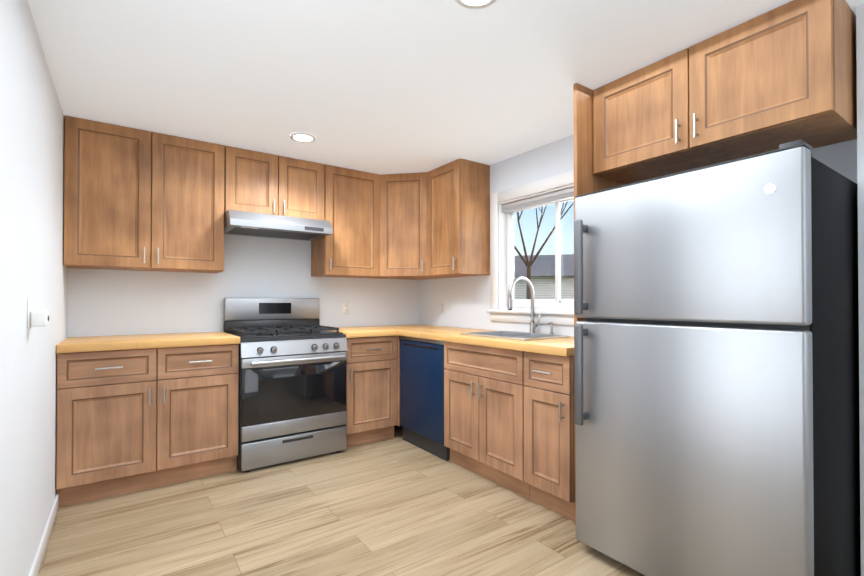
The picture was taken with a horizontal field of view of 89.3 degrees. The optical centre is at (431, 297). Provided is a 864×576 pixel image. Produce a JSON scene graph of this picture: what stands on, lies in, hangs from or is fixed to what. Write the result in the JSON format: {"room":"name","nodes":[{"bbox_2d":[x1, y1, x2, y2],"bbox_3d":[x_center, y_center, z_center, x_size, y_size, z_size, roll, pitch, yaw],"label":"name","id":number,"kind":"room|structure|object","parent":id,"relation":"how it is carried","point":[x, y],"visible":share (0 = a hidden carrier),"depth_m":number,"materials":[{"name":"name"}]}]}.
{"room":"kitchen","nodes":[
{"label":"kitchen","id":0,"kind":"room"},
{"bbox_2d":[0,0,67,575],"bbox_3d":[-0.964,0.018,0.724,0.140,2.286,5.242,0,-1,-35],"label":"wall","id":1,"kind":"structure","parent":0,"point":[33,268],"depth_m":1.68,"materials":[{"name":"paint"}]},
{"bbox_2d":[27,299,48,328],"bbox_3d":[-1.542,0.065,1.716,0.060,0.114,0.070,0,-1,-35],"label":"electrical outlet","id":2,"kind":"object","parent":1,"relation":"attached to","point":[37,318],"visible":0.98,"depth_m":1.69,"materials":[{"name":"white plastic"}]},
{"bbox_2d":[28,493,58,575],"bbox_3d":[-0.742,1.117,0.535,0.013,0.085,4.674,0,-1,-35],"label":"baseboard","id":3,"kind":"structure","parent":1,"relation":"attached to","point":[40,552],"depth_m":2.01,"materials":[{"name":"white"}]},
{"bbox_2d":[67,234,417,337],"bbox_3d":[-1.320,0.044,3.767,3.071,2.286,0.140,0,-1,-35],"label":"wall","id":4,"kind":"structure","parent":0,"point":[101,302],"depth_m":3.46,"materials":[{"name":"paint"}]},
{"bbox_2d":[63,115,224,272],"bbox_3d":[-1.945,-0.647,3.019,0.894,0.912,0.362,0,-1,-35],"label":"upper cabinet","id":5,"kind":"object","parent":4,"relation":"attached to","point":[138,200],"visible":1,"depth_m":2.87,"materials":[{"name":"brown wood"}]},
{"bbox_2d":[224,146,323,219],"bbox_3d":[-1.271,-0.857,3.497,0.750,0.484,0.362,0,-1,-35],"label":"upper cabinet","id":6,"kind":"object","parent":4,"relation":"attached to","point":[260,182],"visible":0.9,"depth_m":3.35,"materials":[{"name":"brown wood"}]},
{"bbox_2d":[224,210,332,240],"bbox_3d":[-1.232,-0.555,3.439,0.746,0.117,0.498,0,-1,-35],"label":"range hood","id":7,"kind":"object","parent":6,"relation":"attached to","point":[244,223],"visible":0.98,"depth_m":3.28,"materials":[{"name":"silver metal"}]},
{"bbox_2d":[342,302,348,313],"bbox_3d":[-0.799,0.100,4.043,0.070,0.114,0.008,0,-1,-35],"label":"electrical outlet","id":8,"kind":"object","parent":4,"relation":"attached to","point":[345,307],"visible":1,"depth_m":4.04,"materials":[{"name":"white plastic"}]},
{"bbox_2d":[311,164,379,277],"bbox_3d":[-0.752,-0.640,3.862,0.515,0.912,0.362,0,-1,-35],"label":"upper cabinet","id":9,"kind":"object","parent":4,"relation":"attached to","point":[349,247],"visible":0.98,"depth_m":3.74,"materials":[{"name":"brown wood"}]},
{"bbox_2d":[371,172,452,279],"bbox_3d":[-0.214,-0.638,4.080,0.626,0.912,0.628,0,-1,-35],"label":"upper cabinet","id":10,"kind":"object","parent":4,"relation":"attached to","point":[403,225],"visible":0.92,"depth_m":3.87,"materials":[{"name":"brown wood"}]},
{"bbox_2d":[38,425,644,575],"bbox_3d":[0.233,1.209,1.559,3.071,0.080,5.522,0,-1,-35],"label":"floor","id":11,"kind":"structure","parent":0,"point":[397,505],"depth_m":2.23,"materials":[{"name":"brown wood"}]},
{"bbox_2d":[56,344,238,506],"bbox_3d":[-1.846,0.746,2.906,0.938,0.868,0.642,0,-1,-35],"label":"base cabinet","id":12,"kind":"object","parent":11,"relation":"on","point":[130,420],"visible":1,"depth_m":2.64,"materials":[{"name":"brown wood"}]},
{"bbox_2d":[56,332,239,352],"bbox_3d":[-1.848,0.288,2.915,0.940,0.046,0.632,0,-1,-35],"label":"countertop","id":13,"kind":"structure","parent":12,"relation":"on","point":[144,341],"depth_m":2.73,"materials":[{"name":"beige wood"}]},
{"bbox_2d":[223,298,347,471],"bbox_3d":[-1.124,0.594,3.365,0.760,1.180,0.712,0,-1,-35],"label":"range","id":14,"kind":"object","parent":11,"relation":"on","point":[292,399],"visible":0.96,"depth_m":3.15,"materials":[{"name":"grey metal"}]},
{"bbox_2d":[346,336,396,447],"bbox_3d":[-0.644,0.753,3.755,0.466,0.868,0.642,0,-1,-35],"label":"base cabinet","id":15,"kind":"object","parent":11,"relation":"on","point":[371,410],"visible":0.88,"depth_m":3.53,"materials":[{"name":"brown wood"}]},
{"bbox_2d":[327,326,391,337],"bbox_3d":[-0.664,0.295,3.749,0.424,0.046,0.637,0,-1,-35],"label":"countertop","id":16,"kind":"structure","parent":15,"relation":"on","point":[361,331],"depth_m":3.56,"materials":[{"name":"beige wood"}]},
{"bbox_2d":[400,336,449,460],"bbox_3d":[0.151,0.753,3.560,0.601,0.866,0.601,0,-1,-35],"label":"dishwasher","id":17,"kind":"object","parent":11,"relation":"on","point":[422,368],"visible":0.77,"depth_m":3.36,"materials":[{"name":"painted metal"},{"name":"plastic"}]},
{"bbox_2d":[444,341,529,499],"bbox_3d":[0.536,0.747,2.991,0.642,0.868,0.760,0,-1,-35],"label":"base cabinet","id":18,"kind":"object","parent":11,"relation":"on","point":[484,411],"visible":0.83,"depth_m":2.77,"materials":[{"name":"brown wood"}]},
{"bbox_2d":[376,324,573,356],"bbox_3d":[0.265,0.292,3.367,0.655,0.046,2.332,0,-1,-35],"label":"countertop","id":19,"kind":"structure","parent":18,"relation":"on","point":[564,347],"depth_m":2.84,"materials":[{"name":"beige wood"}]},
{"bbox_2d":[460,331,569,340],"bbox_3d":[0.555,0.346,3.017,0.424,0.181,0.624,0,-1,-35],"label":"sink","id":20,"kind":"object","parent":19,"relation":"in","point":[524,336],"visible":0.27,"depth_m":3.08,"materials":[{"name":"silver metal"}]},
{"bbox_2d":[507,276,553,333],"bbox_3d":[0.688,0.057,3.058,0.272,0.418,0.213,0,-1,-35],"label":"faucet","id":21,"kind":"object","parent":19,"relation":"on","point":[533,325],"visible":0.94,"depth_m":3.13,"materials":[{"name":"silver metal"}]},
{"bbox_2d":[524,351,574,521],"bbox_3d":[0.850,0.743,2.546,0.642,0.868,0.322,0,-1,-35],"label":"base cabinet","id":22,"kind":"object","parent":11,"relation":"on","point":[549,430],"visible":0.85,"depth_m":2.37,"materials":[{"name":"brown wood"}]},
{"bbox_2d":[573,83,626,524],"bbox_3d":[0.978,0.034,2.427,0.578,2.284,0.020,0,-1,-35],"label":"end panel","id":23,"kind":"object","parent":11,"relation":"on","point":[587,180],"visible":0.21,"depth_m":2.29,"materials":[{"name":"brown wood"}]},
{"bbox_2d":[574,140,860,575],"bbox_3d":[1.188,0.340,1.891,0.806,1.662,0.850,0,-1,-35],"label":"fridge","id":24,"kind":"object","parent":11,"relation":"on","point":[716,376],"visible":1,"depth_m":1.58,"materials":[{"name":"silver metal"}]},
{"bbox_2d":[27,0,863,174],"bbox_3d":[0.233,-1.142,1.579,3.071,0.050,5.522,0,-1,-35],"label":"ceiling","id":25,"kind":"structure","parent":0,"point":[380,87],"depth_m":2.10,"materials":[{"name":"paint"}]},
{"bbox_2d":[290,132,315,141],"bbox_3d":[-0.889,-1.100,3.016,0.170,0.008,0.170,0,-1,-35],"label":"recessed light","id":26,"kind":"object","parent":25,"relation":"in","point":[301,137],"visible":0.98,"depth_m":3.00,"materials":[{"name":"white plastic"}]},
{"bbox_2d":[455,0,495,8],"bbox_3d":[0.164,-1.112,1.600,0.170,0.008,0.170,0,-1,-35],"label":"recessed light","id":27,"kind":"object","parent":25,"relation":"in","point":[474,4],"visible":1,"depth_m":1.65,"materials":[{"name":"white plastic"}]},
{"bbox_2d":[418,3,863,575],"bbox_3d":[1.348,0.032,2.357,0.341,2.286,5.242,0,-1,-35],"label":"wall","id":28,"kind":"structure","parent":0,"point":[466,299],"depth_m":3.17,"materials":[{"name":"paint"}]},
{"bbox_2d":[396,335,401,425],"bbox_3d":[-0.206,0.699,4.070,0.610,0.753,0.635,0,-1,-35],"label":"base cabinet","id":29,"kind":"object","parent":28,"relation":"attached to","point":[398,379],"visible":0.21,"depth_m":3.64,"materials":[{"name":"brown wood"}]},
{"bbox_2d":[441,301,445,312],"bbox_3d":[0.106,0.096,4.159,0.008,0.114,0.070,0,-1,-35],"label":"electrical outlet","id":30,"kind":"object","parent":28,"relation":"attached to","point":[443,306],"visible":1,"depth_m":4.15,"materials":[{"name":"white plastic"}]},
{"bbox_2d":[427,158,489,276],"bbox_3d":[0.201,-0.641,3.719,0.362,0.912,0.457,0,-1,-35],"label":"upper cabinet","id":31,"kind":"object","parent":28,"relation":"attached to","point":[458,217],"visible":1,"depth_m":3.57,"materials":[{"name":"brown wood"}]},
{"bbox_2d":[486,170,573,325],"bbox_3d":[0.915,-0.331,3.106,0.185,1.045,1.370,0,-1,-35],"label":"window","id":32,"kind":"structure","parent":28,"relation":"in","point":[498,310],"depth_m":3.39,"materials":[{"name":"white"}]},
{"bbox_2d":[503,187,573,212],"bbox_3d":[0.910,-0.721,3.106,0.040,0.065,1.120,0,-1,-35],"label":"window blind","id":33,"kind":"object","parent":32,"relation":"attached to","point":[560,195],"visible":0.54,"depth_m":3.23,"materials":[{"name":"grey plastic"}]},
{"bbox_2d":[593,0,856,183],"bbox_3d":[1.304,-0.884,2.056,0.484,0.455,0.966,0,-1,-35],"label":"upper cabinet","id":34,"kind":"object","parent":28,"relation":"attached to","point":[772,80],"visible":1,"depth_m":1.81,"materials":[{"name":"brown wood"}]},
{"label":"outside","id":35,"kind":"structure","parent":0,"visible":0},
{"bbox_3d":[14.025,1.898,34.170,57.079,0.100,80.000,0,-1,-35],"label":"ground","id":36,"kind":"structure","parent":35,"visible":0},
{"bbox_2d":[514,254,573,307],"bbox_3d":[4.089,0.027,17.124,14.700,3.350,6.700,0,-1,14],"label":"house","id":37,"kind":"structure","parent":36,"relation":"on","point":[550,287],"depth_m":14.29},
{"bbox_2d":[514,202,573,298],"bbox_3d":[2.789,-1.733,13.522,5.278,6.811,5.956,0,-1,-35],"label":"tree","id":38,"kind":"object","parent":36,"relation":"on","point":[526,262],"depth_m":13.61,"materials":[{"name":"brown plant"}]}
]}

